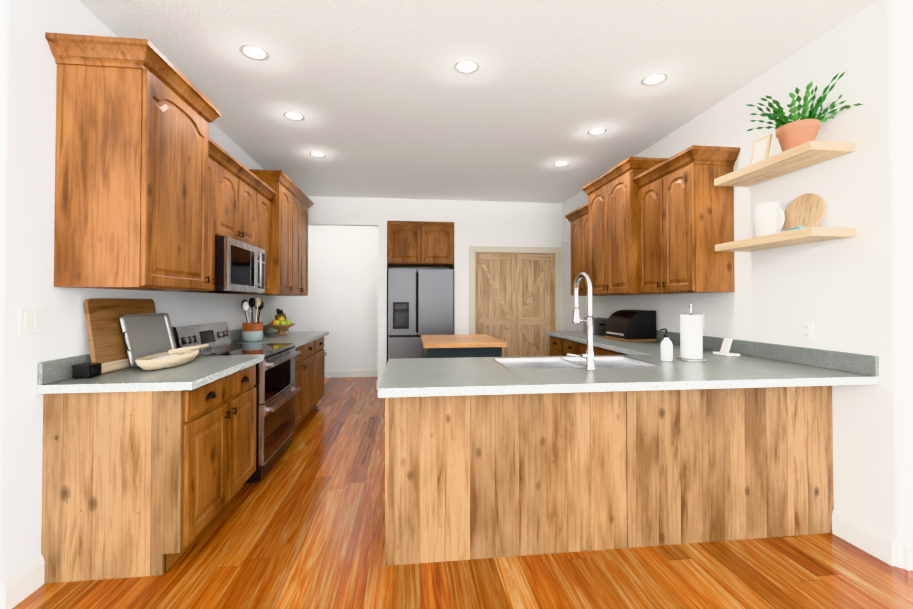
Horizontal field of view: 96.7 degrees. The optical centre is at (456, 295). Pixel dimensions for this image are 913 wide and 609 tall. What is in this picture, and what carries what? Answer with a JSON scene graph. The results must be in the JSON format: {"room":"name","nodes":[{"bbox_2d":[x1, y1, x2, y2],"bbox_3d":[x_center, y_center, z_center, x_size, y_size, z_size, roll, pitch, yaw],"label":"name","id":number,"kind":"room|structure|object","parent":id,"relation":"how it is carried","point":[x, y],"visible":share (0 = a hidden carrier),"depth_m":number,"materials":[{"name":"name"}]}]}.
{"room":"kitchen","nodes":[
{"label":"kitchen","id":0,"kind":"room"},
{"bbox_2d":[0,0,309,608],"bbox_3d":[-2.278,-0.058,4.389,0.120,2.860,5.430,0,-1,-7],"label":"wall","id":1,"kind":"structure","parent":0,"point":[28,72],"depth_m":1.83,"materials":[{"name":"white paint"}]},
{"bbox_2d":[19,307,44,333],"bbox_3d":[-1.917,0.111,1.836,0.009,0.120,0.120,0,-1,-7],"label":"switch plate","id":2,"kind":"object","parent":1,"relation":"attached to","point":[31,319],"visible":1,"depth_m":1.83,"materials":[{"name":"white plastic"}]},
{"bbox_2d":[45,32,220,290],"bbox_3d":[-1.749,-0.633,2.298,0.444,1.190,0.767,0,-1,-7],"label":"upper cabinet","id":3,"kind":"object","parent":1,"relation":"attached to","point":[135,117],"visible":1,"depth_m":1.99,"materials":[{"name":"brown wood"}]},
{"bbox_2d":[145,137,220,290],"bbox_3d":[-1.858,-0.542,2.736,0.329,1.020,0.255,0,-1,-7],"label":"upper cabinet","id":4,"kind":"object","parent":1,"relation":"attached to","point":[214,151],"depth_m":2.83,"materials":[{"name":"brown wood"}]},
{"bbox_2d":[217,149,260,246],"bbox_3d":[-1.916,-0.733,3.245,0.329,0.622,0.765,0,-1,-7],"label":"upper cabinet","id":5,"kind":"object","parent":1,"relation":"attached to","point":[240,197],"depth_m":3.24,"materials":[{"name":"brown wood"}]},
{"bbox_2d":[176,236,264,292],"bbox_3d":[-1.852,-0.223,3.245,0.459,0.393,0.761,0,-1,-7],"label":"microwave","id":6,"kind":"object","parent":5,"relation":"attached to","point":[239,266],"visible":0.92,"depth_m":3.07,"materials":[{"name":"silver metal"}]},
{"bbox_2d":[218,181,272,293],"bbox_3d":[-1.983,-0.526,3.820,0.329,1.020,0.398,0,-1,-7],"label":"upper cabinet","id":7,"kind":"object","parent":1,"relation":"attached to","point":[264,194],"depth_m":3.88,"materials":[{"name":"brown wood"}]},
{"bbox_2d":[242,169,293,295],"bbox_3d":[-1.994,-0.621,4.223,0.400,1.220,0.399,0,-1,-7],"label":"upper cabinet","id":8,"kind":"object","parent":1,"relation":"attached to","point":[291,203],"depth_m":4.14,"materials":[{"name":"brown wood"}]},
{"bbox_2d":[290,185,309,295],"bbox_3d":[-2.063,-0.612,4.818,0.400,1.220,0.799,0,-1,-7],"label":"upper cabinet","id":9,"kind":"object","parent":1,"relation":"attached to","point":[301,202],"depth_m":4.86,"materials":[{"name":"brown wood"}]},
{"bbox_2d":[307,196,561,379],"bbox_3d":[-0.432,-0.025,6.747,4.090,2.860,1.170,0,-1,-7],"label":"wall","id":10,"kind":"structure","parent":0,"point":[349,267],"depth_m":6.37,"materials":[{"name":"white paint"}]},
{"bbox_2d":[324,369,377,377],"bbox_3d":[-1.886,1.341,7.018,1.189,0.135,0.016,0,-1,-7],"label":"baseboard","id":11,"kind":"structure","parent":10,"relation":"attached to","point":[332,373],"depth_m":7.02,"materials":[{"name":"white paint"}]},
{"bbox_2d":[387,221,453,266],"bbox_3d":[-0.573,-0.802,6.461,1.012,0.635,0.627,0,-1,-7],"label":"upper cabinet","id":12,"kind":"object","parent":10,"relation":"attached to","point":[420,244],"visible":1,"depth_m":6.18,"materials":[{"name":"brown wood"}]},
{"bbox_2d":[469,246,560,334],"bbox_3d":[0.916,0.320,6.360,1.460,2.160,0.138,0,-1,-7],"label":"door frame","id":13,"kind":"structure","parent":10,"relation":"attached to","point":[555,251],"depth_m":6.30,"materials":[{"name":"beige"}]},
{"bbox_2d":[475,253,554,356],"bbox_3d":[0.916,0.362,6.363,1.272,2.052,0.051,0,-1,-7],"label":"barn doors","id":14,"kind":"structure","parent":10,"relation":"in","point":[515,302],"depth_m":6.35,"materials":[{"name":"brown wood"}]},
{"bbox_2d":[12,377,912,608],"bbox_3d":[0.207,1.402,2.990,10.000,0.100,12.000,0,-1,-7],"label":"floor","id":15,"kind":"structure","parent":0,"point":[300,524],"depth_m":1.99,"materials":[{"name":"brown wood"}]},
{"bbox_2d":[41,364,255,583],"bbox_3d":[-1.660,0.904,2.390,0.648,0.880,0.938,0,-1,-7],"label":"base cabinet","id":16,"kind":"object","parent":15,"relation":"on","point":[142,483],"visible":0.96,"depth_m":1.94,"materials":[{"name":"brown wood"}]},
{"bbox_2d":[37,354,263,393],"bbox_3d":[-1.649,0.386,2.383,0.665,0.145,0.974,0,-1,-7],"label":"countertop","id":17,"kind":"structure","parent":16,"relation":"on","point":[54,376],"depth_m":2.00,"materials":[{"name":"grey stone"}]},
{"bbox_2d":[72,363,100,377],"bbox_3d":[-1.873,0.380,2.061,0.080,0.067,0.085,0,-1,-7],"label":"speaker","id":18,"kind":"object","parent":17,"relation":"on","point":[86,370],"visible":1,"depth_m":2.02},
{"bbox_2d":[83,299,155,372],"bbox_3d":[-1.943,0.218,2.395,0.079,0.399,0.560,0,-1,-7],"label":"cutting board","id":19,"kind":"object","parent":17,"relation":"on","point":[107,348],"visible":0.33,"depth_m":2.24,"materials":[{"name":"brown wood"}]},
{"bbox_2d":[119,313,178,367],"bbox_3d":[-1.911,0.266,2.539,0.095,0.308,0.528,0,-1,-7],"label":"metal tray","id":20,"kind":"object","parent":17,"relation":"on","point":[147,334],"visible":0.75,"depth_m":2.52,"materials":[{"name":"grey metal"}]},
{"bbox_2d":[135,344,208,369],"bbox_3d":[-1.721,0.368,2.439,0.192,0.101,0.548,0,-1,-7],"label":"dough bowl","id":21,"kind":"object","parent":17,"relation":"on","point":[174,357],"visible":1,"depth_m":2.37,"materials":[{"name":"beige wood"}]},
{"bbox_2d":[172,322,300,482],"bbox_3d":[-1.709,0.783,3.260,0.690,1.105,0.788,0,-1,-7],"label":"range","id":22,"kind":"object","parent":15,"relation":"on","point":[276,390],"visible":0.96,"depth_m":3.12,"materials":[{"name":"silver metal"}]},
{"bbox_2d":[295,343,306,427],"bbox_3d":[-1.846,0.925,3.874,0.620,0.880,0.456,0,-1,-7],"label":"base cabinet","id":23,"kind":"object","parent":15,"relation":"on","point":[300,360],"depth_m":4.05,"materials":[{"name":"brown wood"}]},
{"bbox_2d":[303,340,314,418],"bbox_3d":[-1.902,0.932,4.365,0.620,0.880,0.532,0,-1,-7],"label":"base cabinet","id":24,"kind":"object","parent":15,"relation":"on","point":[309,371],"depth_m":4.43,"materials":[{"name":"brown wood"}]},
{"bbox_2d":[315,336,325,405],"bbox_3d":[-1.964,0.939,4.894,0.620,0.880,0.533,0,-1,-7],"label":"base cabinet","id":25,"kind":"object","parent":15,"relation":"on","point":[320,355],"depth_m":4.90,"materials":[{"name":"brown wood"}]},
{"bbox_2d":[230,325,328,347],"bbox_3d":[-1.886,0.415,4.427,0.665,0.145,1.552,0,-1,-7],"label":"countertop","id":26,"kind":"structure","parent":25,"relation":"on","point":[298,338],"depth_m":4.21,"materials":[{"name":"grey stone"}]},
{"bbox_2d":[241,298,263,340],"bbox_3d":[-1.993,0.229,3.953,0.222,0.421,0.198,0,-1,-7],"label":"utensil crock","id":27,"kind":"object","parent":26,"relation":"on","point":[252,330],"visible":1,"depth_m":3.90,"materials":[{"name":"grey"}]},
{"bbox_2d":[267,316,294,334],"bbox_3d":[-2.020,0.343,4.680,0.300,0.213,0.300,0,-1,-7],"label":"fruit bowl","id":28,"kind":"object","parent":26,"relation":"on","point":[281,324],"visible":1,"depth_m":4.61,"materials":[{"name":"beige wood"}]},
{"bbox_2d":[274,309,288,332],"bbox_3d":[-2.163,0.308,5.021,0.140,0.293,0.110,0,-1,-7],"label":"knife block","id":29,"kind":"object","parent":26,"relation":"on","point":[279,313],"visible":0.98,"depth_m":4.98,"materials":[{"name":"brown wood"}]},
{"bbox_2d":[388,269,453,359],"bbox_3d":[-0.577,0.501,6.469,0.976,1.800,0.834,0,-1,-7],"label":"refrigerator","id":30,"kind":"object","parent":15,"relation":"on","point":[420,302],"visible":0.73,"depth_m":6.05,"materials":[{"name":"grey metal"}]},
{"bbox_2d":[385,394,508,565],"bbox_3d":[-0.090,0.904,2.381,0.611,0.880,0.664,0,-1,-7],"label":"base cabinet","id":31,"kind":"object","parent":15,"relation":"on","point":[469,477],"depth_m":2.05,"materials":[{"name":"brown wood"}]},
{"bbox_2d":[421,334,506,357],"bbox_3d":[0.029,0.916,4.360,0.800,0.910,1.030,0,-1,-7],"label":"kitchen island","id":32,"kind":"object","parent":15,"relation":"on","point":[459,346],"visible":0.29,"depth_m":3.91,"materials":[{"name":"brown wood"}]},
{"bbox_2d":[549,336,576,355],"bbox_3d":[1.541,0.937,4.761,0.620,0.880,0.921,0,-1,-7],"label":"base cabinet","id":33,"kind":"object","parent":15,"relation":"on","point":[560,347],"depth_m":4.76,"materials":[{"name":"brown wood"}]},
{"bbox_2d":[545,330,730,354],"bbox_3d":[1.599,0.410,4.117,0.655,0.145,2.289,0,-1,-7],"label":"countertop","id":34,"kind":"structure","parent":33,"relation":"on","point":[710,345],"depth_m":3.62,"materials":[{"name":"grey stone"}]},
{"bbox_2d":[584,317,607,334],"bbox_3d":[1.644,0.355,4.769,0.180,0.192,0.305,0,-1,-7],"label":"toaster","id":35,"kind":"object","parent":34,"relation":"on","point":[599,325],"visible":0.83,"depth_m":4.63,"materials":[{"name":"silver metal"}]},
{"bbox_2d":[603,310,656,341],"bbox_3d":[1.736,0.294,4.098,0.330,0.295,0.430,0,-1,-7],"label":"bread box","id":36,"kind":"object","parent":34,"relation":"on","point":[630,325],"visible":1,"depth_m":3.90,"materials":[{"name":"black metal"}]},
{"bbox_2d":[577,342,620,354],"bbox_3d":[1.647,0.924,3.846,0.620,0.880,0.921,0,-1,-7],"label":"base cabinet","id":37,"kind":"object","parent":15,"relation":"on","point":[581,348],"depth_m":3.89,"materials":[{"name":"brown wood"}]},
{"bbox_2d":[629,386,833,542],"bbox_3d":[1.684,0.906,2.576,0.838,0.880,0.644,0,-1,-7],"label":"base cabinet","id":38,"kind":"object","parent":15,"relation":"on","point":[724,464],"depth_m":2.23,"materials":[{"name":"brown wood"}]},
{"bbox_2d":[378,339,878,397],"bbox_3d":[0.855,0.386,2.402,2.528,0.145,0.945,0,-1,-7],"label":"countertop","id":39,"kind":"structure","parent":38,"relation":"on","point":[756,364],"depth_m":2.12,"materials":[{"name":"grey stone"}]},
{"bbox_2d":[492,356,664,369],"bbox_3d":[0.732,0.519,2.554,0.944,0.200,0.444,0,-1,-7],"label":"sink","id":40,"kind":"object","parent":39,"relation":"in","point":[562,363],"visible":0.33,"depth_m":2.73,"materials":[{"name":"white ceramic"}]},
{"bbox_2d":[566,272,595,369],"bbox_3d":[0.687,0.139,2.376,0.172,0.556,0.245,0,-1,-7],"label":"faucet","id":41,"kind":"object","parent":39,"relation":"on","point":[588,356],"visible":1,"depth_m":2.28,"materials":[{"name":"silver metal"}]},
{"bbox_2d":[660,328,672,361],"bbox_3d":[1.356,0.316,2.624,0.077,0.210,0.072,0,-1,-7],"label":"soap dispenser","id":42,"kind":"object","parent":39,"relation":"on","point":[666,349],"visible":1,"depth_m":2.60,"materials":[{"name":"white plastic"}]},
{"bbox_2d":[677,304,706,361],"bbox_3d":[1.536,0.236,2.656,0.170,0.370,0.170,0,-1,-7],"label":"paper towel holder","id":43,"kind":"object","parent":39,"relation":"on","point":[691,348],"visible":1,"depth_m":2.60,"materials":[{"name":"white paper"}]},
{"bbox_2d":[713,338,739,356],"bbox_3d":[1.921,0.364,2.891,0.100,0.121,0.140,0,-1,-7],"label":"charger","id":44,"kind":"object","parent":39,"relation":"on","point":[725,346],"visible":0.98,"depth_m":2.88,"materials":[{"name":"white plastic"}]},
{"bbox_2d":[78,0,876,202],"bbox_3d":[0.207,-1.558,3.031,10.000,0.100,12.000,0,-1,-7],"label":"ceiling","id":45,"kind":"structure","parent":0,"point":[385,98],"depth_m":2.80,"materials":[{"name":"white paint"}]},
{"bbox_2d":[239,43,269,60],"bbox_3d":[-1.254,-1.510,2.519,0.176,0.008,0.176,0,-1,-7],"label":"recessed light","id":46,"kind":"object","parent":45,"relation":"in","point":[253,52],"visible":1,"depth_m":2.52,"materials":[{"name":"white"}]},
{"bbox_2d":[283,111,304,120],"bbox_3d":[-1.354,-1.498,3.384,0.176,0.008,0.176,0,-1,-7],"label":"recessed light","id":47,"kind":"object","parent":45,"relation":"in","point":[294,116],"visible":0.98,"depth_m":3.38,"materials":[{"name":"white"}]},
{"bbox_2d":[309,151,326,156],"bbox_3d":[-1.455,-1.486,4.258,0.176,0.008,0.176,0,-1,-7],"label":"recessed light","id":48,"kind":"object","parent":45,"relation":"in","point":[317,153],"visible":1,"depth_m":4.26,"materials":[{"name":"white"}]},
{"bbox_2d":[453,59,479,73],"bbox_3d":[0.067,-1.508,2.672,0.176,0.008,0.176,0,-1,-7],"label":"recessed light","id":49,"kind":"object","parent":45,"relation":"in","point":[466,66],"visible":1,"depth_m":2.67,"materials":[{"name":"white"}]},
{"bbox_2d":[553,161,568,166],"bbox_3d":[1.177,-1.481,4.562,0.176,0.008,0.176,0,-1,-7],"label":"recessed light","id":50,"kind":"object","parent":45,"relation":"in","point":[561,163],"visible":1,"depth_m":4.55,"materials":[{"name":"white"}]},
{"bbox_2d":[587,127,606,134],"bbox_3d":[1.279,-1.494,3.688,0.176,0.008,0.176,0,-1,-7],"label":"recessed light","id":51,"kind":"object","parent":45,"relation":"in","point":[598,131],"visible":1,"depth_m":3.69,"materials":[{"name":"white"}]},
{"bbox_2d":[641,72,668,85],"bbox_3d":[1.379,-1.506,2.824,0.176,0.008,0.176,0,-1,-7],"label":"recessed light","id":52,"kind":"object","parent":45,"relation":"in","point":[654,79],"visible":1,"depth_m":2.82,"materials":[{"name":"white"}]},
{"bbox_2d":[562,0,912,567],"bbox_3d":[1.974,-0.060,4.272,0.120,2.860,4.540,0,-1,-7],"label":"wall","id":53,"kind":"structure","parent":0,"point":[853,294],"depth_m":2.23,"materials":[{"name":"white paint"}]},
{"bbox_2d":[565,203,610,295],"bbox_3d":[1.649,-0.526,4.915,0.374,1.050,0.807,0,-1,-7],"label":"upper cabinet","id":54,"kind":"object","parent":53,"relation":"attached to","point":[577,218],"visible":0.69,"depth_m":4.92,"materials":[{"name":"brown wood"}]},
{"bbox_2d":[582,157,668,294],"bbox_3d":[1.704,-0.622,4.137,0.444,1.220,1.007,0,-1,-7],"label":"upper cabinet","id":55,"kind":"object","parent":53,"relation":"attached to","point":[612,193],"visible":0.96,"depth_m":3.94,"materials":[{"name":"brown wood"}]},
{"bbox_2d":[633,145,739,293],"bbox_3d":[1.831,-0.548,3.345,0.374,1.050,0.847,0,-1,-7],"label":"upper cabinet","id":56,"kind":"object","parent":53,"relation":"attached to","point":[685,215],"visible":0.98,"depth_m":3.03,"materials":[{"name":"brown wood"}]},
{"bbox_2d":[697,313,703,327],"bbox_3d":[2.014,0.207,3.354,0.009,0.120,0.075,0,-1,-7],"label":"electrical outlet plate","id":57,"kind":"object","parent":53,"relation":"attached to","point":[702,319],"depth_m":3.33,"materials":[{"name":"white plastic"}]},
{"bbox_2d":[714,141,854,186],"bbox_3d":[1.980,-0.797,2.516,0.270,0.046,0.690,0,-1,-7],"label":"floating shelf","id":58,"kind":"object","parent":53,"relation":"attached to","point":[805,155],"visible":1,"depth_m":2.39,"materials":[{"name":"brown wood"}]},
{"bbox_2d":[750,134,771,164],"bbox_3d":[1.925,-0.909,2.569,0.048,0.184,0.125,0,-1,-7],"label":"picture frame","id":59,"kind":"object","parent":58,"relation":"on","point":[761,149],"visible":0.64,"depth_m":2.56,"materials":[{"name":"beige wood"}]},
{"bbox_2d":[747,71,862,151],"bbox_3d":[1.912,-1.026,2.353,0.422,0.405,0.515,0,-1,-7],"label":"potted plant","id":60,"kind":"object","parent":58,"relation":"on","point":[805,128],"visible":1,"depth_m":2.30,"materials":[{"name":"green plant"}]},
{"bbox_2d":[715,227,855,251],"bbox_3d":[1.980,-0.337,2.510,0.270,0.046,0.690,0,-1,-7],"label":"floating shelf","id":61,"kind":"object","parent":53,"relation":"attached to","point":[801,236],"visible":1,"depth_m":2.35,"materials":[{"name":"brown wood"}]},
{"bbox_2d":[754,202,784,237],"bbox_3d":[1.955,-0.468,2.525,0.136,0.215,0.183,0,-1,-7],"label":"pitcher","id":62,"kind":"object","parent":61,"relation":"on","point":[769,217],"visible":0.85,"depth_m":2.50,"materials":[{"name":"white ceramic"}]},
{"bbox_2d":[780,227,807,232],"bbox_3d":[1.996,-0.378,2.341,0.160,0.030,0.130,0,-1,-7],"label":"tray","id":63,"kind":"object","parent":61,"relation":"on","point":[794,228],"visible":0.33,"depth_m":2.33,"materials":[{"name":"blue ceramic"}]},
{"bbox_2d":[783,193,825,230],"bbox_3d":[2.087,-0.489,2.444,0.055,0.249,0.250,0,-1,-7],"label":"serving board","id":64,"kind":"object","parent":61,"relation":"on","point":[806,210],"visible":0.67,"depth_m":2.43,"materials":[{"name":"brown wood"}]},
{"bbox_2d":[800,321,812,341],"bbox_3d":[2.118,0.215,2.455,0.009,0.120,0.075,0,-1,-7],"label":"electrical outlet plate","id":65,"kind":"object","parent":53,"relation":"attached to","point":[806,330],"visible":1,"depth_m":2.45,"materials":[{"name":"white plastic"}]},
{"bbox_2d":[832,509,894,565],"bbox_3d":[2.149,1.273,2.149,0.017,0.135,0.295,0,-1,-7],"label":"baseboard","id":66,"kind":"structure","parent":53,"relation":"attached to","point":[876,543],"depth_m":2.13,"materials":[{"name":"white wood"}]},
{"bbox_2d":[903,540,912,569],"bbox_3d":[3.745,1.273,2.171,3.160,0.135,0.030,0,-1,-7],"label":"baseboard","id":67,"kind":"structure","parent":53,"relation":"attached to","point":[907,544],"depth_m":1.98,"materials":[{"name":"white wood"}]}
]}

